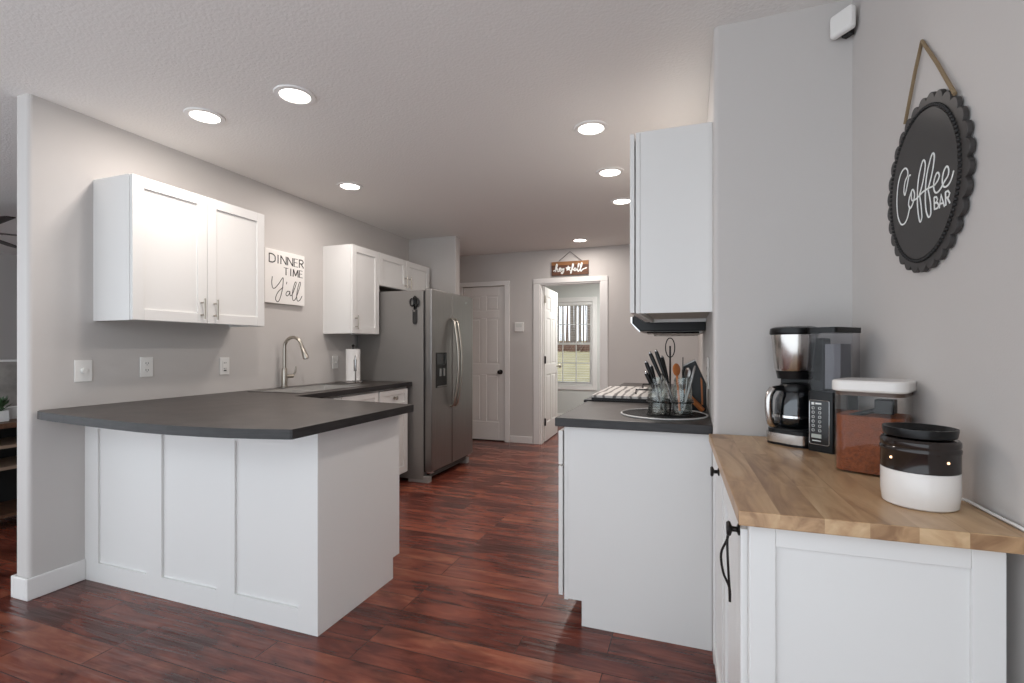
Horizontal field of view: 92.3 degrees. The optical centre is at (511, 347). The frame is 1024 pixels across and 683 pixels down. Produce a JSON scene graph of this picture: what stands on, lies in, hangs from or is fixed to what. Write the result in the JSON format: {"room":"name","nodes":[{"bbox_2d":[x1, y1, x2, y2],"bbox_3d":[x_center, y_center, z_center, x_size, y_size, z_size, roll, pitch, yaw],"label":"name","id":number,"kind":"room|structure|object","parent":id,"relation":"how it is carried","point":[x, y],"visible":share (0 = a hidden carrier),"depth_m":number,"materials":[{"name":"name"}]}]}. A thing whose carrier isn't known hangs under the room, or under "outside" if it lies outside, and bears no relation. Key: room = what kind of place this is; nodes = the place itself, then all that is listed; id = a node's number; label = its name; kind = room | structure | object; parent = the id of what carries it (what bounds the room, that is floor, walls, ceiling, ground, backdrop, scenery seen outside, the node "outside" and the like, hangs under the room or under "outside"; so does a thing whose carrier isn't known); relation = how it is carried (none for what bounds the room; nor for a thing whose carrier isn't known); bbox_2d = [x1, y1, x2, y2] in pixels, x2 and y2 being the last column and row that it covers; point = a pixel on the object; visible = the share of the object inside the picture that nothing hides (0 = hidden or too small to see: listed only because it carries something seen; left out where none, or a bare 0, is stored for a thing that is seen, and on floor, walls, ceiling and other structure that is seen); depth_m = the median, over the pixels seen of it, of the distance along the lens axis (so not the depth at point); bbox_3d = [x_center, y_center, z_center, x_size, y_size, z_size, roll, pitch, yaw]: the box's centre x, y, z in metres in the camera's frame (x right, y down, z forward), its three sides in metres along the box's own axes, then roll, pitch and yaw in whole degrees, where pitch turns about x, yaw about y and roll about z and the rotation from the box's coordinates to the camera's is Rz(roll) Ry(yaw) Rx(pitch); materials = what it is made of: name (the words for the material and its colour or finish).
{"room":"kitchen","nodes":[
{"label":"kitchen","id":0,"kind":"room"},
{"bbox_2d":[0,253,16,359],"bbox_3d":[-6.574,-0.006,6.845,0.180,2.452,8.000,0,0,20],"label":"wall","id":1,"kind":"structure","parent":0,"point":[8,263],"depth_m":6.46,"materials":[{"name":"grey paint"}]},
{"bbox_2d":[17,94,408,578],"bbox_3d":[-1.614,-0.016,4.529,0.105,2.532,4.540,0,0,20],"label":"wall","id":2,"kind":"structure","parent":0,"point":[61,150],"depth_m":2.61,"materials":[{"name":"grey paint"}]},
{"bbox_2d":[11,559,85,601],"bbox_3d":[-1.630,1.166,4.485,0.133,0.108,4.473,0,0,20],"label":"baseboard","id":3,"kind":"structure","parent":2,"relation":"attached to","point":[24,589],"depth_m":2.44,"materials":[{"name":"white wood"}]},
{"bbox_2d":[74,360,91,381],"bbox_3d":[-2.251,0.120,2.588,0.018,0.115,0.082,0,0,20],"label":"wall switch","id":4,"kind":"object","parent":2,"relation":"attached to","point":[82,369],"visible":1,"depth_m":2.58,"materials":[{"name":"white plastic"}]},
{"bbox_2d":[140,357,152,376],"bbox_3d":[-2.146,0.112,2.891,0.008,0.117,0.074,0,0,20],"label":"wall outlet","id":5,"kind":"object","parent":2,"relation":"attached to","point":[146,363],"visible":1,"depth_m":2.89,"materials":[{"name":"white plastic"}]},
{"bbox_2d":[93,174,263,326],"bbox_3d":[-1.938,-0.522,2.972,0.344,0.755,0.840,0,0,20],"label":"upper cabinet","id":6,"kind":"object","parent":2,"relation":"attached to","point":[162,252],"visible":1,"depth_m":2.73,"materials":[{"name":"white wood"}]},
{"bbox_2d":[220,357,228,374],"bbox_3d":[-1.971,0.124,3.375,0.010,0.117,0.074,0,0,20],"label":"wall outlet","id":7,"kind":"object","parent":2,"relation":"attached to","point":[224,362],"visible":1,"depth_m":3.37,"materials":[{"name":"white plastic"}]},
{"bbox_2d":[223,361,226,370],"bbox_3d":[-1.969,0.124,3.374,0.004,0.068,0.034,0,0,20],"label":"socket","id":8,"kind":"object","parent":7,"relation":"attached to","point":[224,362],"depth_m":3.37,"materials":[{"name":"white plastic"}]},
{"bbox_2d":[264,247,303,305],"bbox_3d":[-1.785,-0.547,3.858,0.028,0.409,0.402,0,0,20],"label":"wall sign","id":9,"kind":"object","parent":2,"relation":"attached to","point":[283,271],"visible":0.99,"depth_m":3.83,"materials":[{"name":"white"}]},
{"bbox_2d":[332,356,337,368],"bbox_3d":[-1.586,0.127,4.426,0.018,0.115,0.074,0,0,20],"label":"wall switch","id":10,"kind":"object","parent":2,"relation":"attached to","point":[334,358],"visible":1,"depth_m":4.42,"materials":[{"name":"white plastic"}]},
{"bbox_2d":[323,244,378,334],"bbox_3d":[-1.419,-0.505,4.409,0.344,0.761,0.387,0,0,20],"label":"upper cabinet","id":11,"kind":"object","parent":2,"relation":"attached to","point":[350,271],"visible":1,"depth_m":4.26,"materials":[{"name":"white wood"}]},
{"bbox_2d":[379,252,428,290],"bbox_3d":[-1.194,-0.733,5.030,0.344,0.306,0.932,0,0,20],"label":"upper cabinet","id":12,"kind":"object","parent":2,"relation":"attached to","point":[395,274],"visible":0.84,"depth_m":4.91,"materials":[{"name":"white wood"}]},
{"bbox_2d":[0,426,716,682],"bbox_3d":[-2.432,1.245,4.815,9.350,0.050,9.000,0,0,20],"label":"floor","id":13,"kind":"structure","parent":0,"point":[472,595],"depth_m":2.16,"materials":[{"name":"brown wood"}]},
{"bbox_2d":[0,419,16,518],"bbox_3d":[-3.565,0.863,3.417,0.410,0.715,1.500,0,0,20],"label":"console shelf","id":14,"kind":"object","parent":13,"relation":"on","point":[8,429],"visible":0.09,"depth_m":3.58,"materials":[{"name":"brown wood"}]},
{"bbox_2d":[0,395,10,421],"bbox_3d":[-3.512,0.411,3.351,0.177,0.186,0.172,0,0,20],"label":"potted plant","id":15,"kind":"object","parent":14,"relation":"on","point":[4,414],"visible":1,"depth_m":3.37,"materials":[{"name":"green plant"}]},
{"bbox_2d":[0,359,16,406],"bbox_3d":[-3.637,0.295,3.724,0.030,0.420,0.600,0,0,20],"label":"wall art","id":16,"kind":"object","parent":14,"relation":"on","point":[8,368],"visible":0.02,"depth_m":3.60,"materials":[{"name":"white"}]},
{"bbox_2d":[3,406,16,418],"bbox_3d":[-3.584,0.462,3.498,0.080,0.084,0.180,0,0,20],"label":"box","id":17,"kind":"object","parent":14,"relation":"on","point":[12,409],"visible":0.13,"depth_m":3.49,"materials":[{"name":"white"}]},
{"bbox_2d":[85,415,398,636],"bbox_3d":[-1.433,0.782,2.629,1.527,0.875,0.620,0,0,20],"label":"base cabinet","id":18,"kind":"object","parent":13,"relation":"on","point":[295,534],"visible":0.74,"depth_m":2.31,"materials":[{"name":"white wood"}]},
{"bbox_2d":[37,380,413,439],"bbox_3d":[-1.181,0.325,3.220,1.601,0.038,2.518,0,0,20],"label":"countertop","id":19,"kind":"structure","parent":18,"relation":"on","point":[238,414],"depth_m":2.33,"materials":[{"name":"grey laminate"}]},
{"bbox_2d":[280,336,308,387],"bbox_3d":[-1.664,0.105,3.815,0.241,0.400,0.129,0,0,20],"label":"kitchen faucet","id":20,"kind":"object","parent":19,"relation":"on","point":[284,376],"visible":0.97,"depth_m":3.80,"materials":[{"name":"silver metal"}]},
{"bbox_2d":[247,384,369,393],"bbox_3d":[-1.506,0.396,3.730,0.466,0.188,0.766,0,0,20],"label":"sink","id":21,"kind":"object","parent":19,"relation":"in","point":[316,387],"visible":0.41,"depth_m":3.80,"materials":[{"name":"silver metal"}]},
{"bbox_2d":[264,384,357,391],"bbox_3d":[-1.506,0.397,3.730,0.422,0.186,0.722,0,0,20],"label":"basin","id":22,"kind":"object","parent":21,"relation":"in","point":[316,387],"depth_m":3.88,"materials":[{"name":"silver metal"}]},
{"bbox_2d":[343,344,362,382],"bbox_3d":[-1.405,0.136,4.347,0.170,0.338,0.170,0,0,20],"label":"paper towel holder","id":23,"kind":"object","parent":19,"relation":"on","point":[352,355],"visible":1,"depth_m":4.29,"materials":[{"name":"white paper"}]},
{"bbox_2d":[325,391,377,401],"bbox_3d":[-1.514,0.783,3.695,0.645,0.874,0.920,0,0,20],"label":"base cabinet","id":24,"kind":"object","parent":13,"relation":"on","point":[372,396],"visible":0.15,"depth_m":3.81,"materials":[{"name":"white wood"}]},
{"bbox_2d":[377,387,407,474],"bbox_3d":[-1.281,0.783,4.338,0.645,0.874,0.443,0,0,20],"label":"base cabinet","id":25,"kind":"object","parent":13,"relation":"on","point":[395,395],"visible":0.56,"depth_m":4.36,"materials":[{"name":"white wood"}]},
{"bbox_2d":[358,288,471,482],"bbox_3d":[-0.896,0.343,4.942,0.892,1.755,0.885,0,0,20],"label":"refrigerator","id":26,"kind":"object","parent":13,"relation":"on","point":[434,354],"visible":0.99,"depth_m":4.55,"materials":[{"name":"grey metal"}]},
{"bbox_2d":[409,296,419,323],"bbox_3d":[-0.882,-0.344,4.455,0.105,0.261,0.020,0,0,20],"label":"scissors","id":27,"kind":"object","parent":26,"relation":"attached to","point":[414,311],"visible":1,"depth_m":4.45,"materials":[{"name":"black"}]},
{"bbox_2d":[584,383,681,404],"bbox_3d":[0.840,0.720,3.102,0.694,0.960,0.761,0,0,20],"label":"range","id":28,"kind":"object","parent":13,"relation":"on","point":[588,398],"depth_m":2.88,"materials":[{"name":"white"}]},
{"bbox_2d":[559,427,711,650],"bbox_3d":[0.601,0.782,2.406,0.673,0.875,0.666,0,0,20],"label":"base cabinet","id":29,"kind":"object","parent":13,"relation":"on","point":[635,507],"visible":0.9,"depth_m":2.08,"materials":[{"name":"white wood"}]},
{"bbox_2d":[555,401,712,434],"bbox_3d":[0.613,0.325,2.392,0.643,0.038,0.720,0,0,20],"label":"countertop","id":30,"kind":"structure","parent":29,"relation":"on","point":[590,414],"depth_m":2.11,"materials":[{"name":"grey laminate"}]},
{"bbox_2d":[621,408,707,420],"bbox_3d":[0.695,0.302,2.258,0.384,0.008,0.384,0,0,20],"label":"round tray","id":31,"kind":"object","parent":30,"relation":"on","point":[636,412],"visible":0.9,"depth_m":2.20,"materials":[{"name":"black"}]},
{"bbox_2d":[646,338,693,416],"bbox_3d":[0.720,0.125,2.239,0.203,0.346,0.199,0,0,20],"label":"caddy","id":32,"kind":"object","parent":31,"relation":"on","point":[659,413],"visible":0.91,"depth_m":2.23,"materials":[{"name":"black metal"}]},
{"bbox_2d":[661,356,675,409],"bbox_3d":[0.705,0.156,2.225,0.017,0.242,0.091,0,0,-24],"label":"steak knife","id":33,"kind":"object","parent":32,"relation":"in","point":[662,357],"visible":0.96,"depth_m":2.23,"materials":[{"name":"metal"}]},
{"bbox_3d":[0.751,0.214,2.174,0.084,0.158,0.084,0,0,20],"label":"mason jar","id":34,"kind":"object","parent":32,"relation":"in","visible":0},
{"bbox_2d":[655,350,676,410],"bbox_3d":[0.690,0.142,2.208,0.099,0.270,0.017,0,0,32],"label":"steak knife","id":35,"kind":"object","parent":34,"relation":"in","point":[656,351],"visible":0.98,"depth_m":2.21,"materials":[{"name":"metal"}]},
{"bbox_2d":[673,363,680,410],"bbox_3d":[0.732,0.173,2.190,0.035,0.209,0.044,0,0,15],"label":"wooden spoon","id":36,"kind":"object","parent":34,"relation":"in","point":[676,368],"visible":1,"depth_m":2.18,"materials":[{"name":"brown wood"}]},
{"bbox_2d":[684,367,690,406],"bbox_3d":[0.780,0.182,2.188,0.029,0.192,0.030,0,0,25],"label":"spoon","id":37,"kind":"object","parent":34,"relation":"in","point":[687,373],"visible":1,"depth_m":2.19,"materials":[{"name":"silver metal"}]},
{"bbox_2d":[684,367,690,378],"bbox_3d":[0.782,0.112,2.192,0.010,0.052,0.033,8,-4,-31],"label":"bowl","id":38,"kind":"object","parent":37,"relation":"on","point":[687,373],"depth_m":2.19,"materials":[{"name":"metal"}]},
{"bbox_2d":[683,366,695,410],"bbox_3d":[0.780,0.178,2.168,0.057,0.200,0.029,0,0,1],"label":"tongs","id":39,"kind":"object","parent":34,"relation":"in","point":[694,368],"visible":1,"depth_m":2.16,"materials":[{"name":"silver metal"}]},
{"bbox_3d":[0.654,0.214,2.209,0.084,0.158,0.084,0,0,20],"label":"mason jar","id":40,"kind":"object","parent":31,"relation":"on","visible":0},
{"bbox_2d":[645,372,663,409],"bbox_3d":[0.637,0.192,2.204,0.084,0.172,0.017,0,0,5],"label":"steak knife","id":41,"kind":"object","parent":40,"relation":"in","point":[647,376],"visible":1,"depth_m":2.20,"materials":[{"name":"metal"}]},
{"bbox_2d":[645,361,663,407],"bbox_3d":[0.640,0.167,2.209,0.087,0.221,0.017,0,0,13],"label":"steak knife","id":42,"kind":"object","parent":40,"relation":"in","point":[647,365],"visible":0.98,"depth_m":2.21,"materials":[{"name":"metal"}]},
{"bbox_2d":[650,365,662,409],"bbox_3d":[0.654,0.177,2.233,0.017,0.201,0.072,0,0,-32],"label":"steak knife","id":43,"kind":"object","parent":40,"relation":"in","point":[651,366],"visible":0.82,"depth_m":2.23,"materials":[{"name":"metal"}]},
{"bbox_2d":[660,373,662,409],"bbox_3d":[0.666,0.193,2.194,0.015,0.168,0.033,0,0,20],"label":"spoon","id":44,"kind":"object","parent":40,"relation":"in","point":[661,373],"visible":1,"depth_m":2.19,"materials":[{"name":"silver metal"}]},
{"bbox_2d":[649,352,674,408],"bbox_3d":[0.673,0.147,2.208,0.117,0.261,0.017,0,0,25],"label":"steak knife","id":45,"kind":"object","parent":40,"relation":"in","point":[651,356],"visible":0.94,"depth_m":2.21,"materials":[{"name":"metal"}]},
{"bbox_2d":[680,359,705,410],"bbox_3d":[0.903,0.181,2.452,0.120,0.249,0.114,0,0,20],"label":"knife block","id":46,"kind":"object","parent":30,"relation":"on","point":[698,387],"visible":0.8,"depth_m":2.40,"materials":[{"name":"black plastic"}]},
{"bbox_2d":[683,389,704,411],"bbox_3d":[0.865,0.250,2.346,0.103,0.110,0.024,0,0,20],"label":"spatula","id":47,"kind":"object","parent":30,"relation":"on","point":[696,403],"visible":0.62,"depth_m":2.33,"materials":[{"name":"brown wood"}]},
{"bbox_2d":[709,434,1023,682],"bbox_3d":[0.812,0.773,1.366,0.496,0.893,0.940,0,0,18],"label":"bar cabinet","id":48,"kind":"object","parent":13,"relation":"on","point":[817,577],"visible":1,"depth_m":0.97,"materials":[{"name":"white wood"}]},
{"bbox_2d":[764,326,860,453],"bbox_3d":[0.981,0.126,1.637,0.185,0.400,0.250,0,0,-29],"label":"coffee maker","id":49,"kind":"object","parent":48,"relation":"on","point":[806,364],"visible":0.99,"depth_m":1.62,"materials":[{"name":"black plastic"}]},
{"bbox_2d":[771,334,818,370],"bbox_3d":[0.968,0.016,1.685,0.142,0.122,0.142,0,0,-29],"label":"basket","id":50,"kind":"object","parent":49,"relation":"on","point":[791,352],"depth_m":1.63,"materials":[{"name":"silver metal"}]},
{"bbox_2d":[832,377,916,474],"bbox_3d":[0.965,0.205,1.312,0.166,0.242,0.166,0,0,-42],"label":"coffee canister","id":51,"kind":"object","parent":48,"relation":"on","point":[858,432],"visible":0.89,"depth_m":1.27,"materials":[{"name":"clear plastic"}]},
{"bbox_2d":[879,422,962,512],"bbox_3d":[0.856,0.246,1.034,0.136,0.161,0.136,0,0,20],"label":"wax warmer","id":52,"kind":"object","parent":48,"relation":"on","point":[921,464],"visible":1,"depth_m":0.98,"materials":[{"name":"white ceramic"}]},
{"bbox_3d":[1.139,0.783,3.842,0.638,0.874,0.800,0,0,20],"label":"base cabinet","id":53,"kind":"object","parent":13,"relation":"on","visible":0},
{"bbox_2d":[619,383,680,387],"bbox_3d":[1.143,0.325,3.845,0.634,0.038,0.830,0,0,20],"label":"countertop","id":54,"kind":"structure","parent":53,"relation":"on","point":[622,384],"depth_m":4.01,"materials":[{"name":"grey laminate"}]},
{"bbox_2d":[0,0,842,255],"bbox_3d":[-2.432,-1.272,4.815,9.350,0.080,9.000,0,0,20],"label":"ceiling","id":55,"kind":"structure","parent":0,"point":[459,118],"depth_m":2.35,"materials":[{"name":"white paint"}]},
{"bbox_2d":[0,216,16,247],"bbox_3d":[-4.499,-1.036,4.035,1.620,0.391,1.612,0,0,20],"label":"ceiling fan","id":56,"kind":"object","parent":55,"relation":"hanging from","point":[3,219],"visible":0.45,"depth_m":4.20,"materials":[{"name":"brown metal"}]},
{"bbox_2d":[183,107,225,124],"bbox_3d":[-1.630,-1.228,2.613,0.194,0.008,0.194,0,0,20],"label":"recessed light","id":57,"kind":"object","parent":55,"relation":"in","point":[201,115],"visible":1,"depth_m":2.60,"materials":[{"name":"white"}]},
{"bbox_2d":[273,84,315,105],"bbox_3d":[-1.057,-1.228,2.396,0.194,0.008,0.194,0,0,20],"label":"recessed light","id":58,"kind":"object","parent":55,"relation":"in","point":[291,94],"visible":1,"depth_m":2.38,"materials":[{"name":"white"}]},
{"bbox_2d":[337,182,362,190],"bbox_3d":[-1.232,-1.228,3.742,0.194,0.008,0.194,0,0,20],"label":"recessed light","id":59,"kind":"object","parent":55,"relation":"in","point":[351,186],"visible":1,"depth_m":3.73,"materials":[{"name":"white"}]},
{"bbox_2d":[572,238,588,241],"bbox_3d":[0.776,-1.228,5.612,0.194,0.008,0.194,0,0,20],"label":"recessed light","id":60,"kind":"object","parent":55,"relation":"in","point":[576,239],"visible":1,"depth_m":5.60,"materials":[{"name":"white plastic"}]},
{"bbox_2d":[574,120,608,135],"bbox_3d":[0.442,-1.228,2.755,0.194,0.008,0.194,0,0,20],"label":"recessed light","id":61,"kind":"object","parent":55,"relation":"in","point":[589,127],"visible":1,"depth_m":2.74,"materials":[{"name":"white plastic"}]},
{"bbox_2d":[596,167,623,177],"bbox_3d":[0.686,-1.228,3.444,0.194,0.008,0.194,0,0,20],"label":"recessed light","id":62,"kind":"object","parent":55,"relation":"in","point":[607,172],"visible":1,"depth_m":3.43,"materials":[{"name":"white plastic"}]},
{"bbox_2d":[610,197,629,204],"bbox_3d":[0.922,-1.228,4.123,0.194,0.008,0.194,0,0,20],"label":"recessed light","id":63,"kind":"object","parent":55,"relation":"in","point":[618,201],"visible":0.86,"depth_m":4.13,"materials":[{"name":"white plastic"}]},
{"bbox_2d":[409,236,459,294],"bbox_3d":[-0.885,-0.016,5.545,0.614,2.532,0.105,0,0,20],"label":"wall","id":64,"kind":"structure","parent":0,"point":[441,255],"depth_m":5.46,"materials":[{"name":"grey paint"}]},
{"bbox_2d":[544,284,599,413],"bbox_3d":[1.258,-0.006,8.180,2.800,2.452,0.140,0,0,20],"label":"wall","id":65,"kind":"structure","parent":0,"point":[568,400],"depth_m":8.16,"materials":[{"name":"grey paint"}]},
{"bbox_2d":[558,297,596,389],"bbox_3d":[0.961,-0.072,8.263,0.955,1.535,0.126,0,0,20],"label":"window","id":66,"kind":"structure","parent":65,"relation":"in","point":[593,308],"depth_m":8.13,"materials":[{"name":"white wood"}]},
{"bbox_2d":[558,302,591,384],"bbox_3d":[0.954,-0.077,8.242,0.795,1.370,0.040,0,0,20],"label":"window blind","id":67,"kind":"object","parent":66,"relation":"attached to","point":[566,303],"visible":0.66,"depth_m":8.18,"materials":[{"name":"white plastic"}]},
{"bbox_2d":[460,244,697,436],"bbox_3d":[0.680,-0.006,6.172,3.091,2.452,0.110,0,0,20],"label":"wall","id":68,"kind":"structure","parent":0,"point":[629,348],"depth_m":6.14,"materials":[{"name":"grey paint"}]},
{"bbox_2d":[464,286,504,440],"bbox_3d":[-0.379,0.201,6.484,0.594,2.015,0.109,0,0,20],"label":"door","id":69,"kind":"structure","parent":68,"relation":"in","point":[488,303],"depth_m":6.48,"materials":[{"name":"white wood"}]},
{"bbox_2d":[460,281,509,441],"bbox_3d":[-0.378,0.174,6.487,0.740,2.092,0.018,0,0,20],"label":"trim","id":70,"kind":"structure","parent":68,"relation":"attached to","point":[491,283],"depth_m":6.37,"materials":[{"name":"white wood"}]},
{"bbox_2d":[515,322,523,331],"bbox_3d":[0.093,-0.270,6.311,0.120,0.120,0.027,0,0,20],"label":"thermostat","id":71,"kind":"object","parent":68,"relation":"attached to","point":[519,326],"visible":1,"depth_m":6.30,"materials":[{"name":"white plastic"}]},
{"bbox_2d":[510,435,532,443],"bbox_3d":[1.043,1.175,5.974,2.273,0.090,0.014,0,0,20],"label":"baseboard","id":72,"kind":"structure","parent":68,"relation":"attached to","point":[514,439],"depth_m":6.30,"materials":[{"name":"white wood"}]},
{"bbox_2d":[544,287,560,441],"bbox_3d":[0.518,0.208,6.688,0.172,2.000,0.766,0,0,18],"label":"door","id":73,"kind":"structure","parent":68,"relation":"in","point":[551,365],"depth_m":6.65,"materials":[{"name":"white wood"}]},
{"bbox_2d":[533,276,607,443],"bbox_3d":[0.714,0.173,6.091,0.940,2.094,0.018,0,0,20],"label":"trim","id":74,"kind":"structure","parent":68,"relation":"attached to","point":[604,279],"depth_m":6.22,"materials":[{"name":"white wood"}]},
{"bbox_2d":[552,253,588,275],"bbox_3d":[0.716,-1.047,6.084,0.466,0.292,0.026,0,0,20],"label":"sign","id":75,"kind":"object","parent":68,"relation":"attached to","point":[581,267],"visible":1,"depth_m":6.07,"materials":[{"name":"brown wood"}]},
{"bbox_2d":[698,0,851,664],"bbox_3d":[1.686,-0.016,3.713,0.475,2.532,4.050,0,0,20],"label":"wall","id":76,"kind":"structure","parent":0,"point":[779,110],"depth_m":1.82,"materials":[{"name":"grey paint"}]},
{"bbox_2d":[631,316,705,335],"bbox_3d":[1.017,-0.205,3.171,0.411,0.245,0.745,0,0,20],"label":"range hood","id":77,"kind":"object","parent":76,"relation":"attached to","point":[657,328],"visible":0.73,"depth_m":2.85,"materials":[{"name":"black metal"}]},
{"bbox_2d":[630,122,711,322],"bbox_3d":[0.770,-0.528,2.414,0.363,0.764,0.796,0,0,20],"label":"upper cabinet","id":78,"kind":"object","parent":76,"relation":"attached to","point":[671,168],"visible":1,"depth_m":2.04,"materials":[{"name":"white wood"}]},
{"bbox_2d":[707,357,708,388],"bbox_3d":[0.954,0.120,2.399,0.008,0.150,0.116,0,0,20],"label":"wall outlet","id":79,"kind":"object","parent":76,"relation":"attached to","point":[707,357],"visible":1,"depth_m":2.36,"materials":[{"name":"white plastic"}]},
{"bbox_2d":[852,0,1023,682],"bbox_3d":[0.905,-0.011,0.608,0.212,2.502,2.360,0,0,20],"label":"wall","id":80,"kind":"structure","parent":0,"point":[954,328],"depth_m":1.07,"materials":[{"name":"grey paint"}]},
{"bbox_2d":[830,4,855,39],"bbox_3d":[1.155,-1.126,1.707,0.050,0.082,0.084,0,0,-18],"label":"sensor","id":81,"kind":"object","parent":80,"relation":"attached to","point":[843,23],"visible":1,"depth_m":1.69,"materials":[{"name":"white plastic"}]},
{"bbox_2d":[887,39,975,272],"bbox_3d":[1.020,-0.482,1.220,0.019,0.588,0.416,0,0,18],"label":"sign","id":82,"kind":"object","parent":80,"relation":"attached to","point":[931,182],"visible":1,"depth_m":1.18,"materials":[{"name":"grey"}]},
{"bbox_2d":[962,498,1023,530],"bbox_3d":[0.927,0.520,0.930,0.022,0.415,0.231,0,0,10],"label":"power cord","id":83,"kind":"object","parent":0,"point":[963,499],"visible":0.85,"depth_m":0.95,"materials":[{"name":"white plastic"}]},
{"label":"outside","id":84,"kind":"structure","parent":0,"visible":0},
{"bbox_2d":[558,341,589,381],"bbox_3d":[4.958,0.320,50.447,55.000,3.400,81.750,0,0,20],"label":"lawn","id":85,"kind":"structure","parent":84,"point":[582,357],"depth_m":24.38,"materials":[{"name":"green plant"}]},
{"bbox_2d":[558,306,559,342],"bbox_3d":[4.319,-9.545,47.074,4.941,19.501,6.984,0,0,4],"label":"bare tree","id":86,"kind":"object","parent":85,"relation":"on","point":[558,306],"visible":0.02,"depth_m":46.20,"materials":[{"name":"grey plant"}]},
{"bbox_2d":[562,306,562,342],"bbox_3d":[4.888,-9.126,53.527,4.054,18.201,5.649,0,0,-31],"label":"bare tree","id":87,"kind":"object","parent":85,"relation":"on","point":[562,306],"visible":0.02,"depth_m":53.24,"materials":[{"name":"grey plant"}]},
{"bbox_2d":[570,306,573,345],"bbox_3d":[5.006,-10.779,43.233,5.775,22.102,5.914,0,0,-21],"label":"bare tree","id":88,"kind":"object","parent":85,"relation":"on","point":[571,307],"visible":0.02,"depth_m":43.65,"materials":[{"name":"grey plant"}]},
{"bbox_2d":[558,306,589,351],"bbox_3d":[6.910,-6.225,45.858,26.533,13.369,13.188,0,0,20],"label":"undergrowth","id":89,"kind":"object","parent":85,"relation":"on","point":[566,348],"visible":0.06,"depth_m":41.80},
{"bbox_2d":[574,306,575,341],"bbox_3d":[6.500,-10.879,47.385,5.231,22.102,5.668,0,0,-11],"label":"bare tree","id":90,"kind":"object","parent":85,"relation":"on","point":[574,306],"visible":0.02,"depth_m":46.65,"materials":[{"name":"grey plant"}]},
{"bbox_2d":[577,306,581,349],"bbox_3d":[5.670,-10.096,43.408,7.149,20.801,5.174,0,0,20],"label":"bare tree","id":91,"kind":"object","parent":85,"relation":"on","point":[579,307],"visible":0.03,"depth_m":42.43,"materials":[{"name":"grey plant"}]},
{"bbox_2d":[583,306,583,340],"bbox_3d":[8.022,-9.710,50.473,4.353,19.501,5.625,0,0,-40],"label":"bare tree","id":92,"kind":"object","parent":85,"relation":"on","point":[583,306],"visible":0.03,"depth_m":50.44,"materials":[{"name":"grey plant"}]},
{"bbox_2d":[587,306,589,347],"bbox_3d":[7.866,-10.129,42.704,5.345,20.801,4.114,0,0,20],"label":"bare tree","id":93,"kind":"object","parent":85,"relation":"on","point":[588,309],"visible":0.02,"depth_m":43.22,"materials":[{"name":"grey plant"}]},
{"bbox_3d":[0.785,0.214,2.268,0.084,0.158,0.084,0,0,20],"label":"mason jar","id":94,"kind":"object","parent":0,"visible":0},
{"bbox_2d":[681,357,683,407],"bbox_3d":[0.787,0.159,2.268,0.009,0.236,0.038,0,0,20],"label":"slotted turner","id":95,"kind":"object","parent":94,"relation":"in","point":[682,357],"visible":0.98,"depth_m":2.26,"materials":[{"name":"black plastic"}]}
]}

